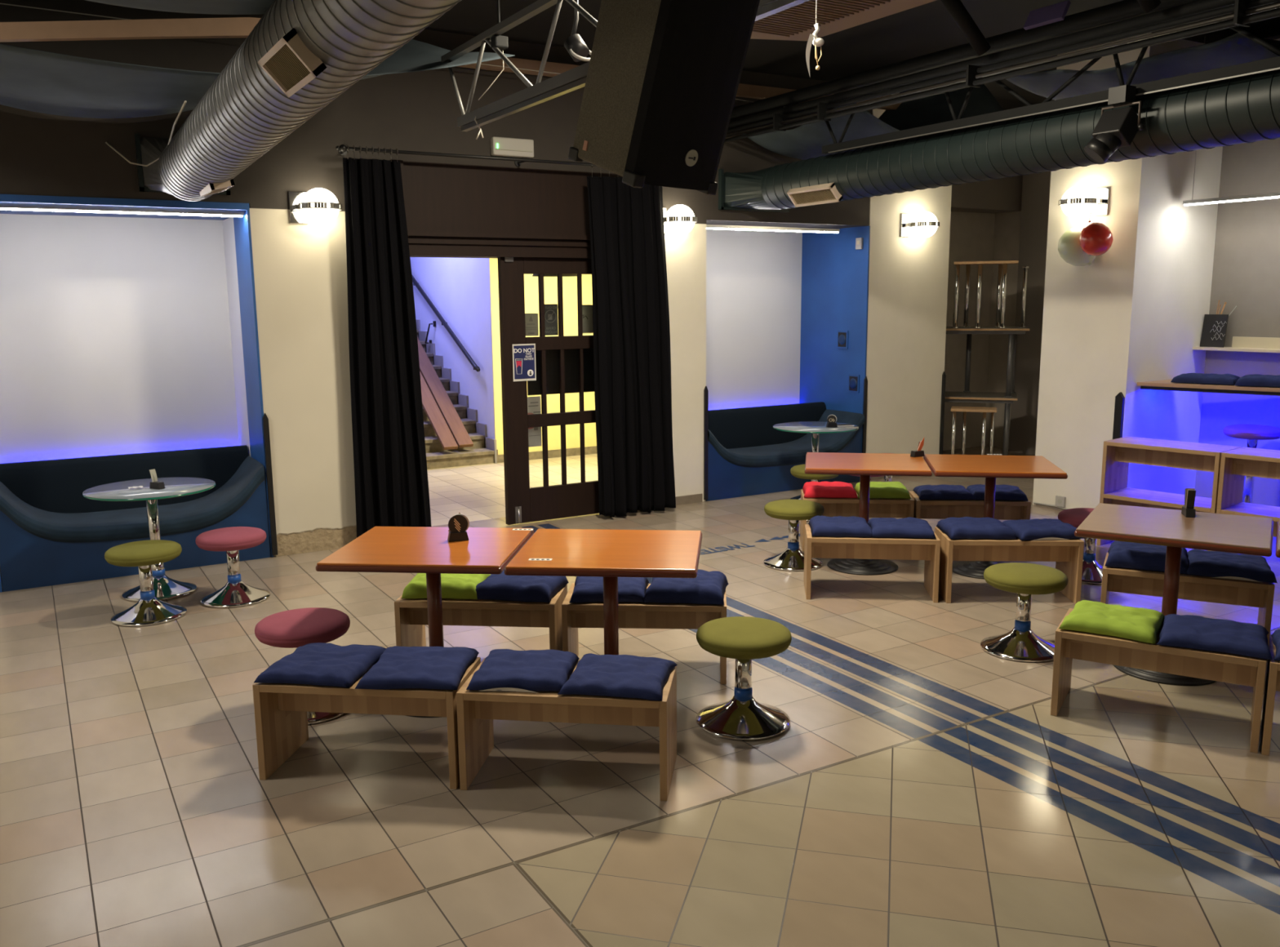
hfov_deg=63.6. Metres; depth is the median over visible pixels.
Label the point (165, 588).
round table
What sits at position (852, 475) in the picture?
round stool
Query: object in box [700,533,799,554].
floor stripe
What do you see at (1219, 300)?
bundle
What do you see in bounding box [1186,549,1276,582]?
seat cushion
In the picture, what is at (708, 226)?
lamp
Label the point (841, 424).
phone
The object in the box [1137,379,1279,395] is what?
shelf board
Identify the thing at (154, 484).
holder
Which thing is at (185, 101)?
loose cable
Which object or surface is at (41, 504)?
seat cushion
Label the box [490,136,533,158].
emergency light
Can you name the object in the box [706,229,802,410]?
wall
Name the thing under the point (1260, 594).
wooden bench
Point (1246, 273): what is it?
wall
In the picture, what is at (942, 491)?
seat cushion
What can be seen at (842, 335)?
wall speaker
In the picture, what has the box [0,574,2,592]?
trim
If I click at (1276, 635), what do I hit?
seat cushion
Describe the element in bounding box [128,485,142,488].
crumpled napkin
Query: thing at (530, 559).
sticker
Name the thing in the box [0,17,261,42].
ceiling beam
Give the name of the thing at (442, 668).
seat cushion
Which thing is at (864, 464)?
dining table
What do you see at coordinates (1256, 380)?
seat cushion
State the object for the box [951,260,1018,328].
table
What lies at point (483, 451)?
staircase
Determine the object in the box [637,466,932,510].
baseboard
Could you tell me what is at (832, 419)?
holder
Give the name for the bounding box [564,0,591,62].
lamp
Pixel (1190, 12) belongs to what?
ceiling beam
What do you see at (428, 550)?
dining table
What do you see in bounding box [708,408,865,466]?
seat cushion
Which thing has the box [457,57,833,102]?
ceiling beam
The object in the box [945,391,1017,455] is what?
table
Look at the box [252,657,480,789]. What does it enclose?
wooden bench
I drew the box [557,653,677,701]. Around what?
seat cushion
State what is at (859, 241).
thermostat
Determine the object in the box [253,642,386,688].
seat cushion
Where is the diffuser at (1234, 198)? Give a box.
[1183,195,1279,205]
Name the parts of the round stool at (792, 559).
seat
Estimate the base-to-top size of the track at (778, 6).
0.027 m
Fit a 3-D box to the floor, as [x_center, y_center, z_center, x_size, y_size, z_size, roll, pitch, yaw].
[1.250,1.083,6.007,16.000,0.100,16.600,-6,11,-30]
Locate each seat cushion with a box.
[0,455,264,542]
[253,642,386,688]
[355,645,479,690]
[401,573,490,599]
[466,648,579,693]
[475,569,568,602]
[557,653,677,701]
[568,576,648,603]
[643,568,728,604]
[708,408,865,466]
[802,481,857,497]
[808,515,872,537]
[854,481,911,498]
[867,516,935,537]
[912,484,973,499]
[935,516,1017,538]
[966,484,1027,500]
[1002,518,1088,540]
[1058,600,1164,644]
[1104,541,1188,573]
[1156,613,1272,659]
[1170,373,1240,384]
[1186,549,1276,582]
[1235,373,1279,386]
[1271,629,1279,660]
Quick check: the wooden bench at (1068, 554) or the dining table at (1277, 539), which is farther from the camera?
the wooden bench at (1068, 554)
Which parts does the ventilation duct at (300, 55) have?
vent frame, vent frame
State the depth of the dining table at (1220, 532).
5.48 m
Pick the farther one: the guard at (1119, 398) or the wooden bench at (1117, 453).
the guard at (1119, 398)
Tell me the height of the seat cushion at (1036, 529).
0.078 m
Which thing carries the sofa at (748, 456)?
on the floor
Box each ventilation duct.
[134,0,461,201]
[718,70,1279,212]
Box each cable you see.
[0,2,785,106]
[105,100,186,166]
[1033,502,1068,509]
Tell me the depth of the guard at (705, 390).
10.35 m
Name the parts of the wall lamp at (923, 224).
wall plate, arm, globe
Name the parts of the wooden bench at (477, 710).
panel, panel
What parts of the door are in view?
glass pane, glass pane, glass pane, glass pane, glass pane, glass pane, glass pane, glass pane, glass pane, glass pane, glass pane, glass pane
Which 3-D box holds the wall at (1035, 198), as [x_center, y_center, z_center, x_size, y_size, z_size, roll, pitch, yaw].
[5.076,-2.329,13.085,0.140,4.200,0.620,-6,11,-30]
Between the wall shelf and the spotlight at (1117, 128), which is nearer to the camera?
the spotlight at (1117, 128)
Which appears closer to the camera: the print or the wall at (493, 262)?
the print
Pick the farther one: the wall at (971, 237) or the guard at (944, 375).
the wall at (971, 237)
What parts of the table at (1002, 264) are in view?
leg, leg, leg, leg, leg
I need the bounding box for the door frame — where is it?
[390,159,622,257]
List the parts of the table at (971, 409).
leg, leg, leg, leg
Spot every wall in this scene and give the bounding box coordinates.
[0,0,871,257]
[0,213,239,463]
[222,217,250,456]
[409,257,494,439]
[488,257,503,454]
[664,223,706,502]
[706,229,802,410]
[942,211,995,450]
[984,210,1021,448]
[1008,170,1050,454]
[1195,38,1279,506]
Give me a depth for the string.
6.50 m
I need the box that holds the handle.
[425,320,435,343]
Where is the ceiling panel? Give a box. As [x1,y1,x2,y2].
[750,0,936,40]
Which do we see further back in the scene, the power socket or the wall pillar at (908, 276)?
the wall pillar at (908, 276)
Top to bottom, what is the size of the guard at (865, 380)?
1.150 m
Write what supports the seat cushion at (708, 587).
on the wooden bench at (631, 615)
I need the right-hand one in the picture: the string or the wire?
the wire
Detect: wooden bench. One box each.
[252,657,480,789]
[394,584,567,650]
[456,657,676,800]
[561,582,726,684]
[800,489,914,551]
[804,524,940,602]
[908,490,1031,519]
[934,526,1084,604]
[1050,608,1266,752]
[1097,487,1216,551]
[1100,436,1241,508]
[1100,552,1275,659]
[1216,447,1279,509]
[1216,502,1279,553]
[1261,635,1279,755]
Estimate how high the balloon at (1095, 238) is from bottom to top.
0.306 m
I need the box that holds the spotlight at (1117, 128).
[1084,84,1144,164]
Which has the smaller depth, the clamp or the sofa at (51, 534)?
the clamp
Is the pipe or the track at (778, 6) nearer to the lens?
the track at (778, 6)
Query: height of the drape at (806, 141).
1.573 m
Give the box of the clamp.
[478,0,508,100]
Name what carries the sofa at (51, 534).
on the floor
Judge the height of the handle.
0.350 m
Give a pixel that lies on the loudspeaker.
(663, 78)
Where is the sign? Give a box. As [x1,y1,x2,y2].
[511,343,536,381]
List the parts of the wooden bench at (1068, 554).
panel, panel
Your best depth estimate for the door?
9.45 m
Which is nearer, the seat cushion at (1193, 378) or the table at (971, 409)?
the seat cushion at (1193, 378)
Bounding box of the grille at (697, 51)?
[624,0,759,190]
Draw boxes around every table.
[82,477,215,601]
[315,526,533,717]
[504,528,702,654]
[773,421,858,499]
[804,452,932,575]
[923,453,1067,579]
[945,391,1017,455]
[946,326,1029,397]
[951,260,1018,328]
[951,406,996,454]
[1074,502,1273,685]
[1275,519,1279,557]
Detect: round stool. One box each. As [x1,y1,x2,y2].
[104,539,186,626]
[195,526,271,608]
[254,607,350,724]
[696,616,791,740]
[763,499,824,571]
[790,464,839,521]
[852,475,882,518]
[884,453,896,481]
[980,562,1067,662]
[1057,507,1102,584]
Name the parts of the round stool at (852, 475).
seat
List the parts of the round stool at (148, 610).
seat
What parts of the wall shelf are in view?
rail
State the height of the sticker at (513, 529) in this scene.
0.002 m
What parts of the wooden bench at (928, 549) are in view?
panel, panel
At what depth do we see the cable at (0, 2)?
6.96 m
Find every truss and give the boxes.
[440,0,777,127]
[805,7,1279,153]
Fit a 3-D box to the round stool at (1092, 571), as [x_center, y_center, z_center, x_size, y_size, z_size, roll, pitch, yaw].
[3.272,0.513,7.515,0.456,0.481,0.456,-4,10,-22]
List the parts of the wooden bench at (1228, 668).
panel, panel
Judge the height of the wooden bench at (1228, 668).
0.430 m
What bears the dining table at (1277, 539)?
on the floor
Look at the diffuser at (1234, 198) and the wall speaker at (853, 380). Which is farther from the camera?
the wall speaker at (853, 380)
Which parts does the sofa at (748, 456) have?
backrest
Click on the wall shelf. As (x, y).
(1242, 344)
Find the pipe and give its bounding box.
[941,0,991,56]
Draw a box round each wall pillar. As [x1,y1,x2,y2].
[866,92,951,465]
[1032,32,1222,508]
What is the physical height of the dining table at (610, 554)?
0.815 m
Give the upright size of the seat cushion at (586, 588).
0.085 m
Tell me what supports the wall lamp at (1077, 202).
attached to the wall pillar at (1113, 323)
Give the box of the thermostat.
[855,237,862,248]
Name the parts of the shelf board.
support rail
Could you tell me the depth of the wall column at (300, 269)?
8.29 m
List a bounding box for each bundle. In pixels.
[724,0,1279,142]
[1216,299,1236,315]
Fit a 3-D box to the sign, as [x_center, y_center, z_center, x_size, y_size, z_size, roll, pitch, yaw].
[-1.035,-0.995,9.258,0.224,0.330,0.010,-6,11,-30]
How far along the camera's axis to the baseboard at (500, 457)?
13.07 m
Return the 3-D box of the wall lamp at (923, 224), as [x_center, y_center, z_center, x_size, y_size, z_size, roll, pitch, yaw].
[3.087,-2.713,11.265,0.362,0.284,0.324,-6,11,-30]
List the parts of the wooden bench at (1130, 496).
panel, panel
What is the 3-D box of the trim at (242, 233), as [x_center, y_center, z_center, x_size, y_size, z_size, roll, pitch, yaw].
[-3.128,-0.725,8.357,0.018,2.760,0.588,-6,11,-30]
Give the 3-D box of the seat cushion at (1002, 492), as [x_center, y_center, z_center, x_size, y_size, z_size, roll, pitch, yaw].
[2.875,0.145,8.335,0.434,0.076,0.410,1,10,8]
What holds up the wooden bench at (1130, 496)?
on the floor
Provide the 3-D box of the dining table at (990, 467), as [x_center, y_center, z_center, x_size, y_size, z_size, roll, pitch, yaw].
[2.592,0.324,7.677,0.892,0.815,0.820,1,10,10]
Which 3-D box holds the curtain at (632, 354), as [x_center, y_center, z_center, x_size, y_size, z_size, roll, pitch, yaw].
[-0.049,-1.200,9.551,0.911,3.207,0.155,-6,11,-30]
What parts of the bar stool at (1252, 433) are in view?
seat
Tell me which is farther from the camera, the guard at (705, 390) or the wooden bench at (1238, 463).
the guard at (705, 390)
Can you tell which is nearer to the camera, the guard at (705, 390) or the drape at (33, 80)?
the drape at (33, 80)
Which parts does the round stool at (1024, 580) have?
seat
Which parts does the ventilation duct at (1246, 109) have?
vent frame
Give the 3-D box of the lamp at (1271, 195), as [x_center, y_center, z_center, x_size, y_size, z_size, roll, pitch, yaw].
[5.244,-2.268,8.405,0.050,0.042,1.700,-6,11,-30]
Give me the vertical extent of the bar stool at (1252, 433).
0.896 m
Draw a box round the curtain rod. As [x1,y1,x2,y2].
[335,144,598,166]
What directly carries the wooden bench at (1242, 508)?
on the floor
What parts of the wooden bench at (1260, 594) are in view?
panel, panel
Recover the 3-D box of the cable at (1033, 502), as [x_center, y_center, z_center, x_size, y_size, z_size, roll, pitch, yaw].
[4.065,0.340,9.818,0.021,0.031,0.780,-6,11,-30]
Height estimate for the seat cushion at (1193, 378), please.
0.080 m
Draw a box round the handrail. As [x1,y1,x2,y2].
[412,275,479,371]
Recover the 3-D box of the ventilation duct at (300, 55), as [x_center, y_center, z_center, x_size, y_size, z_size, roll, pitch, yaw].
[-0.190,-1.533,2.342,0.620,0.825,12.410,-6,11,-30]
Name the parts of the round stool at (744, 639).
seat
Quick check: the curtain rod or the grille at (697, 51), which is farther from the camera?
the curtain rod
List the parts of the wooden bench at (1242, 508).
panel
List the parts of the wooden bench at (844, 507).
panel, panel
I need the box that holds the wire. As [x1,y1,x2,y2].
[1191,40,1204,199]
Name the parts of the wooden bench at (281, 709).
panel, panel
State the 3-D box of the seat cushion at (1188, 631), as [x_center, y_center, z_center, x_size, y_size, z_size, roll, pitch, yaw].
[2.682,0.744,4.827,0.465,0.068,0.424,5,11,28]
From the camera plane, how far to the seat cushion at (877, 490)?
8.28 m
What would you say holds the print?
on the holder at (458, 524)
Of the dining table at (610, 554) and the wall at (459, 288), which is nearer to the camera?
the dining table at (610, 554)
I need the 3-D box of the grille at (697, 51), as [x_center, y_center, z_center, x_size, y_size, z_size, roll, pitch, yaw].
[0.198,-1.388,3.691,0.420,0.716,0.081,-9,32,-42]
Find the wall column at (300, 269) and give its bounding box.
[249,208,356,556]
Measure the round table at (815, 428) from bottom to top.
0.758 m
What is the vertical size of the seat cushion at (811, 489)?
0.088 m
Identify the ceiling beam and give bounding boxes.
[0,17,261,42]
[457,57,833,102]
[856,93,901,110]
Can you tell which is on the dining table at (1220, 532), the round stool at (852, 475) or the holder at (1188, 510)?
the holder at (1188, 510)
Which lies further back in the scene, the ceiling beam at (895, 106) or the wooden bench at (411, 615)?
the ceiling beam at (895, 106)
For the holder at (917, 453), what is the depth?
7.93 m
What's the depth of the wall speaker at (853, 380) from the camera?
11.47 m
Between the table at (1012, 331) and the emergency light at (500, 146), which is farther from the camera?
the table at (1012, 331)
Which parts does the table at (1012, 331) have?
leg, leg, leg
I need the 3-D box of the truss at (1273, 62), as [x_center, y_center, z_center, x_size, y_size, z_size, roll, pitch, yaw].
[4.402,-2.204,4.396,0.090,0.329,11.350,-6,11,-30]
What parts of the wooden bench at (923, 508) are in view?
panel, panel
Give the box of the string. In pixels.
[474,107,483,139]
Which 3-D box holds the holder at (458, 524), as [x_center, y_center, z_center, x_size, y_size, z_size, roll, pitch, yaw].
[-0.931,0.271,5.298,0.112,0.145,0.048,-4,10,-18]
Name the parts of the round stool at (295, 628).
seat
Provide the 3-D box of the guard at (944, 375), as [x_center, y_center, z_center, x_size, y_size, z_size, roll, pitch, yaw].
[3.524,-0.613,12.047,0.040,1.150,0.020,-6,11,-30]
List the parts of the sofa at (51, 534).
backrest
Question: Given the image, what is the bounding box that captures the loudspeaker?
[568,0,759,195]
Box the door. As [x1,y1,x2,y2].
[497,257,599,524]
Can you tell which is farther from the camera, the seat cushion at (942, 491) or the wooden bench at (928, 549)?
the seat cushion at (942, 491)
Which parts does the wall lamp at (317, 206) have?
arm, wall plate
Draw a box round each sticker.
[511,528,533,530]
[528,558,552,560]
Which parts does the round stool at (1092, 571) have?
seat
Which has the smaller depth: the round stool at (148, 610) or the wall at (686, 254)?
the round stool at (148, 610)
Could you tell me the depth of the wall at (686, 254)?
10.12 m
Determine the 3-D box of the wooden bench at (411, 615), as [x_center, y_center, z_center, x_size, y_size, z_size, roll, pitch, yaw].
[-0.870,0.872,5.779,0.875,0.430,0.430,0,10,5]
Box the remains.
[805,0,824,75]
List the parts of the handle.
mounting plate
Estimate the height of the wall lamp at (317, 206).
0.284 m
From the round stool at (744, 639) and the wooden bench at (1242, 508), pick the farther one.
the wooden bench at (1242, 508)
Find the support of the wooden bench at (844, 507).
on the floor
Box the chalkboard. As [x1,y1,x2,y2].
[1200,314,1228,347]
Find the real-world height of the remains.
0.890 m
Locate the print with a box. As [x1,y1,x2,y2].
[453,518,461,531]
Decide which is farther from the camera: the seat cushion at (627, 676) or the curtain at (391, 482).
the curtain at (391, 482)
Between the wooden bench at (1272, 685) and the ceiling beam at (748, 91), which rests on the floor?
the wooden bench at (1272, 685)
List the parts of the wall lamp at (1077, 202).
globe, arm, wall plate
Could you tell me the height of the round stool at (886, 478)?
0.481 m
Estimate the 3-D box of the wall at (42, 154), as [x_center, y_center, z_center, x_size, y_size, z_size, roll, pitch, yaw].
[-3.095,-2.699,8.484,12.140,1.790,1.301,-6,11,-30]
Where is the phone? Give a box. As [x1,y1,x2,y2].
[836,423,853,425]
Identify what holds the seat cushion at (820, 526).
on the wooden bench at (928, 549)
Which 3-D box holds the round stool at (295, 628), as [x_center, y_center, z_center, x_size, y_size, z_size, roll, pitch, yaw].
[-1.681,0.950,5.192,0.456,0.481,0.456,0,10,2]
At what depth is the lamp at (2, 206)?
7.50 m
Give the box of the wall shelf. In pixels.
[1192,336,1279,352]
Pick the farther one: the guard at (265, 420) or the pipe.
the guard at (265, 420)
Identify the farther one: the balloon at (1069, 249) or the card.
the balloon at (1069, 249)
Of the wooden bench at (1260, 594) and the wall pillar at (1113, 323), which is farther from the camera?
the wall pillar at (1113, 323)
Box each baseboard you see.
[496,449,503,462]
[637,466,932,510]
[1035,503,1064,510]
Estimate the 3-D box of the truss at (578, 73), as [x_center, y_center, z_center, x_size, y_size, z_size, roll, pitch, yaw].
[1.466,-1.797,2.370,0.050,0.487,10.813,-6,11,-30]
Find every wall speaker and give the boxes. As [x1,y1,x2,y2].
[836,330,848,348]
[848,373,859,392]
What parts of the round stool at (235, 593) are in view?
seat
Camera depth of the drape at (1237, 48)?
6.73 m
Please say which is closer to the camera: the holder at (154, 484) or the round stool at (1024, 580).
the round stool at (1024, 580)
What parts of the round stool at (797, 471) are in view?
seat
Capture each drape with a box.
[0,39,515,118]
[86,0,274,14]
[742,84,1004,159]
[991,32,1279,100]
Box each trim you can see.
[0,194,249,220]
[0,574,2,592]
[233,209,273,557]
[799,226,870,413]
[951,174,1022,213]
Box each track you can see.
[461,0,808,131]
[828,66,1279,152]
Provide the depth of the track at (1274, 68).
6.91 m
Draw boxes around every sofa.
[0,444,271,591]
[706,401,865,501]
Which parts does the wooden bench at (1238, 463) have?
panel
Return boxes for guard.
[262,413,277,555]
[703,386,708,499]
[862,376,867,453]
[938,371,946,454]
[1112,391,1124,439]
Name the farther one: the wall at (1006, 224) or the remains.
the wall at (1006, 224)
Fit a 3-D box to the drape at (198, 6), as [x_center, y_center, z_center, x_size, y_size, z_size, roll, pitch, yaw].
[-2.047,-2.466,3.728,5.105,1.336,1.104,-6,11,-30]
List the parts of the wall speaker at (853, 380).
recess plate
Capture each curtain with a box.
[342,145,431,537]
[586,164,675,516]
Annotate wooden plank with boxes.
[417,337,473,447]
[419,371,457,449]
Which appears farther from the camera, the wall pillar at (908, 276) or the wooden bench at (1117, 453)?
the wall pillar at (908, 276)
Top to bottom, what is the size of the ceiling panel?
0.242 m
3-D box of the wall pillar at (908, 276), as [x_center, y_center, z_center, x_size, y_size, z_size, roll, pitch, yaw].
[2.674,-2.130,12.036,1.218,4.200,1.250,-6,11,-30]
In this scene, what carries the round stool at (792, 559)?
on the floor
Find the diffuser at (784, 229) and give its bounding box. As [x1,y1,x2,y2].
[706,227,838,233]
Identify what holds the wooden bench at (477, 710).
on the floor
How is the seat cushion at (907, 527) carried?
on the wooden bench at (928, 549)
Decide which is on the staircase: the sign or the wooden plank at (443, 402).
the wooden plank at (443, 402)
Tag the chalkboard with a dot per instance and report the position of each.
(1215, 326)
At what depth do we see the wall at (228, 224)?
8.75 m
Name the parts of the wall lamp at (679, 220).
wall plate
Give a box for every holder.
[149,468,164,488]
[447,511,469,542]
[826,414,837,427]
[910,437,924,457]
[1181,488,1195,517]
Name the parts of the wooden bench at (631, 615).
panel, panel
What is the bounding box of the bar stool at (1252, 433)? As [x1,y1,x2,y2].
[1222,424,1279,503]
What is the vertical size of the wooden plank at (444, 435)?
1.579 m
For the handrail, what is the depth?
13.91 m
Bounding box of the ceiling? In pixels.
[424,0,1279,110]
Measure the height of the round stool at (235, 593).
0.481 m
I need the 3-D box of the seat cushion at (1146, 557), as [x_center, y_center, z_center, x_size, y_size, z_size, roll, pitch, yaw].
[3.050,0.487,6.204,0.460,0.110,0.407,4,11,27]
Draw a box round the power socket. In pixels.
[1055,495,1066,506]
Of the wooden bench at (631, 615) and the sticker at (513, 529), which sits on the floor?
the wooden bench at (631, 615)
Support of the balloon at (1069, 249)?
attached to the wall pillar at (1113, 323)
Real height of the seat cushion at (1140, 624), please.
0.074 m
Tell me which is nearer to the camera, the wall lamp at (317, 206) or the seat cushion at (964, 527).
the seat cushion at (964, 527)
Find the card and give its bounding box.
[1023,0,1071,30]
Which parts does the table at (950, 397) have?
leg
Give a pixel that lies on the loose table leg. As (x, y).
(1025, 268)
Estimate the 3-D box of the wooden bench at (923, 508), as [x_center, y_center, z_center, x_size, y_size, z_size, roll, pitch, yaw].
[2.657,0.397,8.398,0.875,0.430,0.430,0,10,6]
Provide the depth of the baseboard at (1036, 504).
9.99 m
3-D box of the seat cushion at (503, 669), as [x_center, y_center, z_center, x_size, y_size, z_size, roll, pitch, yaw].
[-0.496,0.835,4.456,0.421,0.068,0.419,0,10,5]
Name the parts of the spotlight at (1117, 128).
knob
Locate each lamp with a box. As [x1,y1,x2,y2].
[0,203,244,217]
[288,187,342,225]
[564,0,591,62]
[662,204,697,235]
[706,224,839,233]
[900,211,939,238]
[1058,185,1110,217]
[1182,191,1279,205]
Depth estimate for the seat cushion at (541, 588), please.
5.57 m
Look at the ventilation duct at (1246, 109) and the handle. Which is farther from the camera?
the handle
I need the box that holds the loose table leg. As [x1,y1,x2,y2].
[1019,266,1028,327]
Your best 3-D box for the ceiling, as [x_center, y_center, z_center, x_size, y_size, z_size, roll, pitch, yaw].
[1.868,-2.971,4.007,16.200,0.150,14.100,-6,11,-30]
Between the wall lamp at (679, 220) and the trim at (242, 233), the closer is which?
the trim at (242, 233)
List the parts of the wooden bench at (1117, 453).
panel, panel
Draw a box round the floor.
[0,445,1279,946]
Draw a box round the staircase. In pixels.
[416,320,497,469]
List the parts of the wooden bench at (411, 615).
panel, panel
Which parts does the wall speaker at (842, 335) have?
recess plate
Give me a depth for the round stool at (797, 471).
9.46 m
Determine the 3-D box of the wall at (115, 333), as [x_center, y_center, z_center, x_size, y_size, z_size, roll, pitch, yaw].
[-4.394,-0.756,8.665,1.870,2.740,0.200,-6,11,-30]
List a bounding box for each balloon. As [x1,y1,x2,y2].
[1057,226,1095,266]
[1079,220,1113,256]
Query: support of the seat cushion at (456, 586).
on the wooden bench at (411, 615)
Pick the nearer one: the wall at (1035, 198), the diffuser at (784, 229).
the diffuser at (784, 229)

